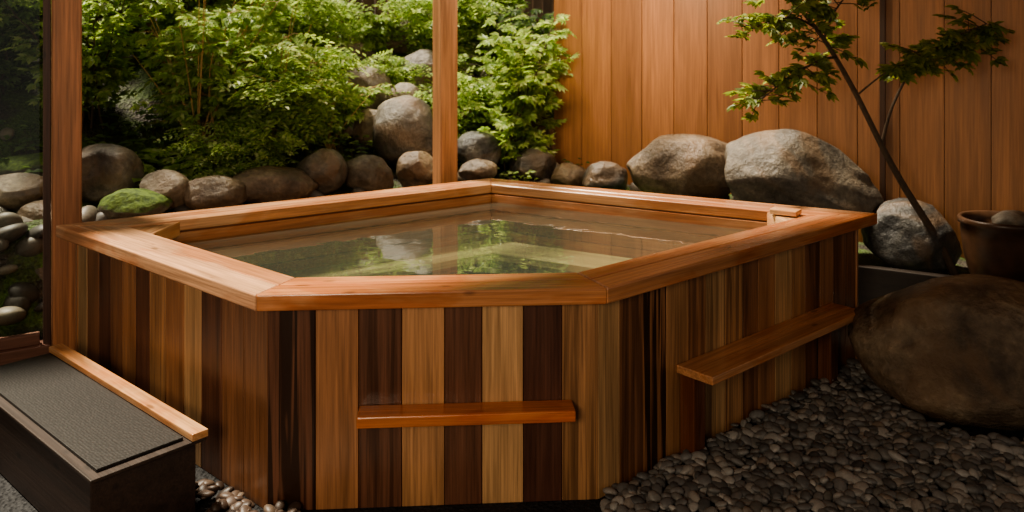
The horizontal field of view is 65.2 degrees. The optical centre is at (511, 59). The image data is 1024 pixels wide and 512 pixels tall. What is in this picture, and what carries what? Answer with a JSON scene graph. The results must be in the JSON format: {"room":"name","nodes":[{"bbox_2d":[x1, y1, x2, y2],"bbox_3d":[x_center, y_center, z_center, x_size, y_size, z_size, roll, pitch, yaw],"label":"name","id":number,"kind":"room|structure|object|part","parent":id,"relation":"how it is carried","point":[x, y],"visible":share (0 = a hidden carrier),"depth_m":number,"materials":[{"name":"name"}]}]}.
{"room":"spa","nodes":[
{"label":"spa","id":0,"kind":"room"},
{"bbox_2d":[0,32,1023,511],"bbox_3d":[-2.000,0.657,7.500,18.000,2.546,17.000,0,0,0],"label":"ground","id":1,"kind":"structure","parent":0,"point":[14,108],"depth_m":6.48,"materials":[{"name":"soil"}]},
{"bbox_2d":[0,206,8,213],"bbox_3d":[-3.740,1.150,5.720,0.300,0.240,0.280,0,0,0],"label":"rock","id":2,"kind":"object","parent":1,"relation":"on","point":[2,209],"visible":0.23,"depth_m":5.73,"materials":[{"name":"grey stone"}]},
{"bbox_2d":[0,0,42,94],"bbox_3d":[-4.596,-0.512,6.728,2.006,1.798,1.286,0,0,-25],"label":"shrub","id":3,"kind":"object","parent":1,"relation":"on","point":[7,63],"visible":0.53,"depth_m":6.75,"materials":[{"name":"green plant"}]},
{"bbox_2d":[0,173,42,210],"bbox_3d":[-3.678,0.980,5.945,0.460,0.280,0.379,0,0,-26],"label":"rock","id":4,"kind":"object","parent":1,"relation":"on","point":[17,190],"visible":0.7,"depth_m":5.83,"materials":[{"name":"grey stone"}]},
{"bbox_2d":[0,152,42,175],"bbox_3d":[-3.750,0.860,6.300,0.750,0.260,0.400,0,0,-17],"label":"mossy rock","id":5,"kind":"object","parent":1,"relation":"on","point":[12,164],"visible":0.2,"depth_m":6.15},
{"bbox_2d":[0,120,42,159],"bbox_3d":[-4.138,0.714,6.193,0.862,0.723,0.925,0,0,0],"label":"plant","id":6,"kind":"object","parent":1,"relation":"on","point":[7,136],"visible":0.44,"depth_m":6.44,"materials":[{"name":"green plant"}]},
{"bbox_2d":[0,0,50,364],"bbox_3d":[-3.665,0.465,4.831,1.526,2.929,0.140,0,0,-32],"label":"frame","id":7,"kind":"object","parent":1,"relation":"on","point":[14,348],"visible":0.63,"depth_m":5.19,"materials":[{"name":"brown wood"}]},
{"bbox_2d":[19,215,32,221],"bbox_3d":[-3.620,1.280,5.720,0.660,0.360,0.400,0,0,0],"label":"boulder","id":8,"kind":"object","parent":1,"relation":"on","point":[25,219],"visible":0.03,"depth_m":5.66,"materials":[{"name":"grey stone"}]},
{"bbox_2d":[16,200,42,219],"bbox_3d":[-3.406,1.140,5.825,0.328,0.240,0.304,0,0,26],"label":"rock","id":9,"kind":"object","parent":1,"relation":"on","point":[33,210],"visible":0.21,"depth_m":5.71,"materials":[{"name":"brown stone"}]},
{"bbox_2d":[35,268,42,279],"bbox_3d":[-3.480,1.620,5.600,0.800,0.620,0.460,0,0,0],"label":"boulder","id":10,"kind":"object","parent":1,"relation":"on","point":[39,271],"visible":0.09,"depth_m":5.46,"materials":[{"name":"stone"}]},
{"bbox_2d":[51,0,81,350],"bbox_3d":[-2.940,0.460,5.280,0.170,2.940,0.170,0,0,-32],"label":"timber post","id":11,"kind":"object","parent":1,"relation":"on","point":[66,15],"visible":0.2,"depth_m":5.21,"materials":[{"name":"brown wood"}]},
{"bbox_2d":[14,137,146,174],"bbox_3d":[-3.474,0.820,6.386,0.917,0.544,0.764,0,0,0],"label":"plant","id":12,"kind":"object","parent":1,"relation":"on","point":[17,148],"visible":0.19,"depth_m":6.33,"materials":[{"name":"green plant"}]},
{"bbox_2d":[0,0,168,128],"bbox_3d":[-3.753,-0.180,6.920,1.807,1.549,1.359,0,0,-12],"label":"shrub","id":13,"kind":"object","parent":1,"relation":"on","point":[96,73],"visible":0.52,"depth_m":6.75,"materials":[{"name":"green plant"}]},
{"bbox_2d":[0,343,207,511],"bbox_3d":[-2.043,1.746,3.733,1.580,0.359,0.476,0,0,41],"label":"step","id":14,"kind":"structure","parent":1,"relation":"on","point":[76,435],"depth_m":3.42,"materials":[{"name":"brown wood"}]},
{"bbox_2d":[82,143,144,203],"bbox_3d":[-3.170,0.920,6.250,0.560,0.540,0.500,0,0,0],"label":"boulder","id":15,"kind":"object","parent":1,"relation":"on","point":[107,169],"visible":0.56,"depth_m":6.07,"materials":[{"name":"stone"}]},
{"bbox_2d":[83,0,150,44],"bbox_3d":[-4.367,-0.885,8.393,1.808,1.523,2.102,0,0,-2],"label":"shrub","id":16,"kind":"object","parent":1,"relation":"on","point":[138,27],"visible":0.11,"depth_m":8.39,"materials":[{"name":"green plant"}]},
{"bbox_2d":[97,188,172,218],"bbox_3d":[-2.800,1.080,5.950,0.520,0.260,0.360,0,0,-17],"label":"mossy rock","id":17,"kind":"object","parent":1,"relation":"on","point":[128,202],"visible":0.77,"depth_m":5.83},
{"bbox_2d":[96,98,232,169],"bbox_3d":[-2.999,0.686,6.996,0.899,0.724,1.117,0,0,44],"label":"plant","id":18,"kind":"object","parent":1,"relation":"on","point":[174,124],"visible":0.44,"depth_m":6.93,"materials":[{"name":"green plant"}]},
{"bbox_2d":[139,169,189,209],"bbox_3d":[-2.660,1.000,6.150,0.370,0.320,0.340,0,0,0],"label":"rock","id":19,"kind":"object","parent":1,"relation":"on","point":[172,184],"visible":0.57,"depth_m":6.05,"materials":[{"name":"grey stone"}]},
{"bbox_2d":[132,147,211,185],"bbox_3d":[-2.832,0.940,6.531,0.757,0.415,0.841,0,0,0],"label":"plant","id":20,"kind":"object","parent":1,"relation":"on","point":[162,158],"visible":0.38,"depth_m":6.59,"materials":[{"name":"green plant"}]},
{"bbox_2d":[140,0,260,66],"bbox_3d":[-3.055,-0.699,7.776,1.593,1.730,1.349,0,0,8],"label":"shrub","id":21,"kind":"object","parent":1,"relation":"on","point":[170,20],"visible":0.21,"depth_m":7.73,"materials":[{"name":"green plant"}]},
{"bbox_2d":[110,0,303,148],"bbox_3d":[-2.633,-0.079,7.212,1.534,1.914,1.651,0,0,39],"label":"shrub","id":22,"kind":"object","parent":1,"relation":"on","point":[198,105],"visible":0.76,"depth_m":6.88,"materials":[{"name":"green plant"}]},
{"bbox_2d":[153,119,309,179],"bbox_3d":[-2.324,0.821,6.772,1.252,0.643,1.027,0,0,-16],"label":"shrub","id":23,"kind":"object","parent":1,"relation":"on","point":[234,158],"visible":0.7,"depth_m":6.60,"materials":[{"name":"green plant"}]},
{"bbox_2d":[196,479,300,511],"bbox_3d":[-1.325,1.894,3.047,0.927,0.079,1.162,0,0,0],"label":"pebbles","id":24,"kind":"object","parent":1,"relation":"on","point":[231,499],"visible":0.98,"depth_m":3.40,"materials":[{"name":"beige gravel"}]},
{"bbox_2d":[205,142,298,173],"bbox_3d":[-2.327,0.928,6.926,0.849,0.510,0.802,0,0,35],"label":"plant","id":25,"kind":"object","parent":1,"relation":"on","point":[295,161],"visible":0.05,"depth_m":7.04,"materials":[{"name":"green plant"}]},
{"bbox_2d":[188,3,377,153],"bbox_3d":[-2.112,0.147,7.248,1.609,1.475,1.857,0,0,-27],"label":"shrub","id":26,"kind":"object","parent":1,"relation":"on","point":[289,95],"visible":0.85,"depth_m":6.91,"materials":[{"name":"green plant"}]},
{"bbox_2d":[208,0,373,61],"bbox_3d":[-2.416,-0.370,8.786,1.712,1.044,2.100,0,0,0],"label":"shrub","id":27,"kind":"object","parent":1,"relation":"on","point":[310,15],"visible":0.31,"depth_m":8.55,"materials":[{"name":"green plant"}]},
{"bbox_2d":[30,0,553,35],"bbox_3d":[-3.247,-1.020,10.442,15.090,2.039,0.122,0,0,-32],"label":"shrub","id":28,"kind":"object","parent":1,"relation":"on","point":[547,5],"visible":0.02,"depth_m":11.37,"materials":[{"name":"green plant"}]},
{"bbox_2d":[296,148,347,194],"bbox_3d":[-1.620,0.950,6.800,0.440,0.400,0.380,0,0,0],"label":"rock","id":29,"kind":"object","parent":1,"relation":"on","point":[328,167],"visible":0.77,"depth_m":6.67,"materials":[{"name":"stone"}]},
{"bbox_2d":[286,131,369,167],"bbox_3d":[-1.727,0.846,7.414,0.693,0.474,0.805,0,0,30],"label":"plant","id":30,"kind":"object","parent":1,"relation":"on","point":[340,139],"visible":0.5,"depth_m":7.49,"materials":[{"name":"green plant"}]},
{"bbox_2d":[324,34,367,61],"bbox_3d":[-1.964,-0.100,9.184,0.576,0.400,0.401,0,0,24],"label":"shrub","id":31,"kind":"object","parent":1,"relation":"on","point":[355,47],"visible":0.23,"depth_m":9.08,"materials":[{"name":"green plant"}]},
{"bbox_2d":[331,104,363,140],"bbox_3d":[-1.676,0.620,8.004,0.435,0.380,0.383,0,0,40],"label":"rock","id":32,"kind":"object","parent":1,"relation":"on","point":[349,129],"visible":0.11,"depth_m":7.84,"materials":[{"name":"grey stone"}]},
{"bbox_2d":[311,78,395,149],"bbox_3d":[-1.693,0.443,7.779,1.108,0.887,1.012,0,0,0],"label":"shrub","id":33,"kind":"object","parent":1,"relation":"on","point":[350,116],"visible":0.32,"depth_m":7.69,"materials":[{"name":"green plant"}]},
{"bbox_2d":[352,108,376,148],"bbox_3d":[-1.351,0.680,7.877,0.376,0.400,0.362,0,0,-42],"label":"boulder","id":34,"kind":"object","parent":1,"relation":"on","point":[365,127],"visible":0.36,"depth_m":7.78,"materials":[{"name":"grey stone"}]},
{"bbox_2d":[325,12,405,54],"bbox_3d":[-1.771,-0.287,9.496,1.170,0.541,0.802,0,0,30],"label":"shrub","id":35,"kind":"object","parent":1,"relation":"on","point":[379,29],"visible":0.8,"depth_m":9.21,"materials":[{"name":"green plant"}]},
{"bbox_2d":[0,50,734,325],"bbox_3d":[-1.797,0.861,7.314,7.509,2.014,3.922,0,0,-16],"label":"stone","id":36,"kind":"object","parent":1,"relation":"on","point":[14,309],"visible":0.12,"depth_m":5.45,"materials":[{"name":"grey stone"}]},
{"bbox_2d":[184,175,247,209],"bbox_3d":[-2.320,1.040,6.250,0.500,0.280,0.360,0,0,-17],"label":"rock","id":37,"kind":"object","parent":36,"relation":"on","point":[213,191],"visible":0.82,"depth_m":6.12,"materials":[{"name":"brown stone"}]},
{"bbox_2d":[232,166,318,202],"bbox_3d":[-1.949,1.019,6.551,0.714,0.304,0.403,0,0,-17],"label":"rock","id":38,"kind":"object","parent":36,"relation":"on","point":[264,184],"visible":0.81,"depth_m":6.41,"materials":[{"name":"brown stone"}]},
{"bbox_2d":[344,155,393,190],"bbox_3d":[-1.272,1.005,7.003,0.395,0.353,0.382,0,0,29],"label":"rock","id":39,"kind":"object","parent":36,"relation":"on","point":[367,172],"visible":0.76,"depth_m":6.86,"materials":[{"name":"stone"}]},
{"bbox_2d":[385,82,423,100],"bbox_3d":[-1.100,0.400,8.200,0.400,0.340,0.360,0,0,0],"label":"rock","id":40,"kind":"object","parent":36,"relation":"on","point":[400,87],"visible":0.32,"depth_m":8.08,"materials":[{"name":"grey stone"}]},
{"bbox_2d":[396,151,432,187],"bbox_3d":[-0.850,0.990,7.150,0.370,0.360,0.340,0,0,0],"label":"rock","id":41,"kind":"object","parent":36,"relation":"on","point":[413,168],"visible":0.77,"depth_m":7.03,"materials":[{"name":"grey stone"}]},
{"bbox_2d":[432,105,471,131],"bbox_3d":[-0.620,0.560,8.200,0.420,0.400,0.360,0,0,0],"label":"shrub","id":42,"kind":"object","parent":36,"relation":"on","point":[459,107],"visible":0.06,"depth_m":8.10,"materials":[{"name":"green plant"}]},
{"bbox_2d":[458,159,497,180],"bbox_3d":[-0.307,1.020,7.307,0.330,0.240,0.297,0,0,38],"label":"rock","id":43,"kind":"object","parent":36,"relation":"on","point":[474,169],"visible":0.84,"depth_m":7.21,"materials":[{"name":"grey stone"}]},
{"bbox_2d":[509,148,555,180],"bbox_3d":[0.200,1.010,7.700,0.460,0.320,0.380,0,0,0],"label":"rock","id":44,"kind":"object","parent":36,"relation":"on","point":[544,164],"visible":0.81,"depth_m":7.56,"materials":[{"name":"grey stone"}]},
{"bbox_2d":[550,162,585,186],"bbox_3d":[0.540,1.100,7.500,0.360,0.270,0.300,0,0,0],"label":"rock","id":45,"kind":"object","parent":36,"relation":"on","point":[566,173],"visible":0.74,"depth_m":7.40,"materials":[{"name":"brown stone"}]},
{"bbox_2d":[582,161,627,189],"bbox_3d":[0.855,1.080,7.200,0.420,0.340,0.340,0,0,-17],"label":"rock","id":46,"kind":"object","parent":36,"relation":"on","point":[602,174],"visible":0.75,"depth_m":7.08,"materials":[{"name":"grey stone"}]},
{"bbox_2d":[342,66,392,108],"bbox_3d":[-1.550,0.320,8.400,0.600,0.520,0.400,0,0,0],"label":"boulder","id":47,"kind":"object","parent":1,"relation":"on","point":[374,79],"visible":0.38,"depth_m":8.27,"materials":[{"name":"grey stone"}]},
{"bbox_2d":[348,135,387,164],"bbox_3d":[-1.298,0.772,7.909,0.575,0.544,0.684,0,0,0],"label":"plant","id":48,"kind":"object","parent":1,"relation":"on","point":[370,141],"visible":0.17,"depth_m":7.71,"materials":[{"name":"green plant"}]},
{"bbox_2d":[350,48,432,85],"bbox_3d":[-1.148,0.163,8.772,1.042,0.568,1.186,0,0,38],"label":"shrub","id":49,"kind":"object","parent":1,"relation":"on","point":[393,67],"visible":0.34,"depth_m":8.50,"materials":[{"name":"green plant"}]},
{"bbox_2d":[377,18,419,53],"bbox_3d":[-1.400,-0.280,9.600,0.800,0.460,0.500,0,0,0],"label":"shrub","id":50,"kind":"object","parent":1,"relation":"on","point":[394,43],"visible":0.15,"depth_m":9.43,"materials":[{"name":"green plant"}]},
{"bbox_2d":[372,95,432,166],"bbox_3d":[-1.012,0.703,7.607,0.619,0.740,0.499,0,0,-14],"label":"boulder","id":51,"kind":"object","parent":1,"relation":"on","point":[402,124],"visible":0.73,"depth_m":7.42,"materials":[{"name":"grey stone"}]},
{"bbox_2d":[402,49,432,94],"bbox_3d":[-0.960,0.140,8.800,0.560,0.520,0.450,0,0,0],"label":"boulder","id":52,"kind":"object","parent":1,"relation":"on","point":[425,56],"visible":0.37,"depth_m":8.62,"materials":[{"name":"grey stone"}]},
{"bbox_2d":[433,0,457,183],"bbox_3d":[-0.565,0.460,6.750,0.220,2.940,0.220,0,0,-32],"label":"timber post","id":53,"kind":"object","parent":1,"relation":"on","point":[445,12],"visible":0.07,"depth_m":6.69,"materials":[{"name":"brown wood"}]},
{"bbox_2d":[376,0,523,75],"bbox_3d":[-0.763,-0.300,9.537,1.882,1.022,1.856,0,0,0],"label":"shrub","id":54,"kind":"object","parent":1,"relation":"on","point":[421,17],"visible":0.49,"depth_m":9.20,"materials":[{"name":"green plant"}]},
{"bbox_2d":[56,178,876,510],"bbox_3d":[-0.101,1.444,4.822,4.263,0.991,3.008,0,0,-37],"label":"hot tub","id":55,"kind":"object","parent":1,"relation":"on","point":[488,340],"visible":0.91,"depth_m":3.78,"materials":[{"name":"wood"}]},
{"bbox_2d":[356,400,575,428],"bbox_3d":[-0.192,1.510,3.414,0.920,0.048,0.120,0,0,-4],"label":"shelf","id":56,"kind":"object","parent":55,"relation":"attached to","point":[369,413],"depth_m":3.38,"materials":[{"name":"brown wood"}]},
{"bbox_2d":[385,53,572,141],"bbox_3d":[-0.296,0.469,8.337,1.974,1.089,1.383,0,0,0],"label":"shrub","id":57,"kind":"object","parent":1,"relation":"on","point":[474,95],"visible":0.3,"depth_m":8.10,"materials":[{"name":"green plant"}]},
{"bbox_2d":[458,131,501,164],"bbox_3d":[-0.331,0.859,7.617,0.452,0.377,0.389,0,0,-25],"label":"rock","id":58,"kind":"object","parent":1,"relation":"on","point":[472,144],"visible":0.72,"depth_m":7.46,"materials":[{"name":"grey stone"}]},
{"bbox_2d":[479,61,512,81],"bbox_3d":[-0.130,0.220,8.800,0.470,0.440,0.450,0,0,0],"label":"shrub","id":59,"kind":"object","parent":1,"relation":"on","point":[483,73],"visible":0.08,"depth_m":8.65,"materials":[{"name":"green plant"}]},
{"bbox_2d":[477,0,530,36],"bbox_3d":[-0.489,-0.769,10.541,1.936,1.390,1.773,0,0,-43],"label":"shrub","id":60,"kind":"object","parent":1,"relation":"on","point":[514,3],"visible":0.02,"depth_m":10.33,"materials":[{"name":"green plant"}]},
{"bbox_2d":[464,6,553,91],"bbox_3d":[0.318,-0.050,9.393,1.582,1.216,1.713,0,0,36],"label":"shrub","id":61,"kind":"object","parent":1,"relation":"on","point":[503,15],"visible":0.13,"depth_m":9.00,"materials":[{"name":"green plant"}]},
{"bbox_2d":[496,167,538,181],"bbox_3d":[0.036,1.287,7.472,0.588,0.569,0.487,0,0,-34],"label":"plant","id":62,"kind":"object","parent":1,"relation":"on","point":[530,171],"visible":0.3,"depth_m":7.44,"materials":[{"name":"green plant"}]},
{"bbox_2d":[475,13,579,178],"bbox_3d":[0.120,0.343,7.949,1.032,1.630,1.264,0,0,-5],"label":"shrub","id":63,"kind":"object","parent":1,"relation":"on","point":[530,96],"visible":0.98,"depth_m":7.72,"materials":[{"name":"green plant"}]},
{"bbox_2d":[505,116,555,165],"bbox_3d":[0.180,0.830,8.100,0.540,0.660,0.450,0,0,0],"label":"shrub","id":64,"kind":"object","parent":1,"relation":"on","point":[547,132],"visible":0.12,"depth_m":7.97,"materials":[{"name":"green plant"}]},
{"bbox_2d":[626,134,730,199],"bbox_3d":[1.517,0.960,7.030,0.983,0.620,0.646,0,0,17],"label":"boulder","id":65,"kind":"object","parent":1,"relation":"on","point":[693,165],"visible":0.73,"depth_m":6.79,"materials":[{"name":"grey stone"}]},
{"bbox_2d":[724,129,883,212],"bbox_3d":[2.312,0.937,6.366,1.195,0.774,0.748,0,0,20],"label":"boulder","id":66,"kind":"object","parent":1,"relation":"on","point":[792,167],"visible":0.77,"depth_m":6.16,"materials":[{"name":"grey stone"}]},
{"bbox_2d":[600,358,1023,511],"bbox_3d":[1.695,1.903,4.081,5.305,0.095,3.693,0,0,0],"label":"river pebbles","id":67,"kind":"object","parent":1,"relation":"on","point":[841,472],"visible":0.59,"depth_m":3.71,"materials":[{"name":"grey gravel"}]},
{"bbox_2d":[716,0,1015,275],"bbox_3d":[2.558,0.362,5.700,2.156,2.498,0.707,0,0,0],"label":"maple tree","id":68,"kind":"object","parent":1,"relation":"on","point":[946,51],"visible":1,"depth_m":5.69,"materials":[{"name":"green plant"}]},
{"bbox_2d":[858,264,952,304],"bbox_3d":[3.200,1.730,5.600,1.900,0.400,0.080,0,0,31],"label":"edging","id":69,"kind":"object","parent":1,"relation":"on","point":[874,282],"visible":0.02,"depth_m":5.85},
{"bbox_2d":[861,198,961,273],"bbox_3d":[3.066,1.361,6.145,0.671,0.600,0.588,0,0,35],"label":"boulder","id":70,"kind":"object","parent":1,"relation":"on","point":[899,238],"visible":0.87,"depth_m":5.94,"materials":[{"name":"grey stone"}]},
{"bbox_2d":[848,274,1023,430],"bbox_3d":[2.680,1.620,4.440,1.460,0.800,1.000,2,0,-6],"label":"boulder","id":71,"kind":"object","parent":1,"relation":"on","point":[948,349],"visible":0.98,"depth_m":4.22,"materials":[{"name":"brown stone"}]},
{"bbox_2d":[957,210,1023,281],"bbox_3d":[3.540,1.335,5.760,0.590,0.510,0.590,0,0,0],"label":"ceramic pot","id":72,"kind":"object","parent":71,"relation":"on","point":[992,241],"visible":0.95,"depth_m":5.61,"materials":[{"name":"brown ceramic"}]},
{"bbox_3d":[3.600,1.170,5.730,0.300,0.180,0.280,0,0,0],"label":"pot stone","id":73,"kind":"part","parent":72,"relation":"part of","materials":[{"name":"grey stone"}]},
{"bbox_2d":[554,0,1023,257],"bbox_3d":[3.689,0.180,6.478,7.585,3.200,0.102,0,0,31],"label":"wall","id":74,"kind":"structure","parent":0,"point":[644,71],"depth_m":7.08,"materials":[{"name":"brown wood"}]}
]}

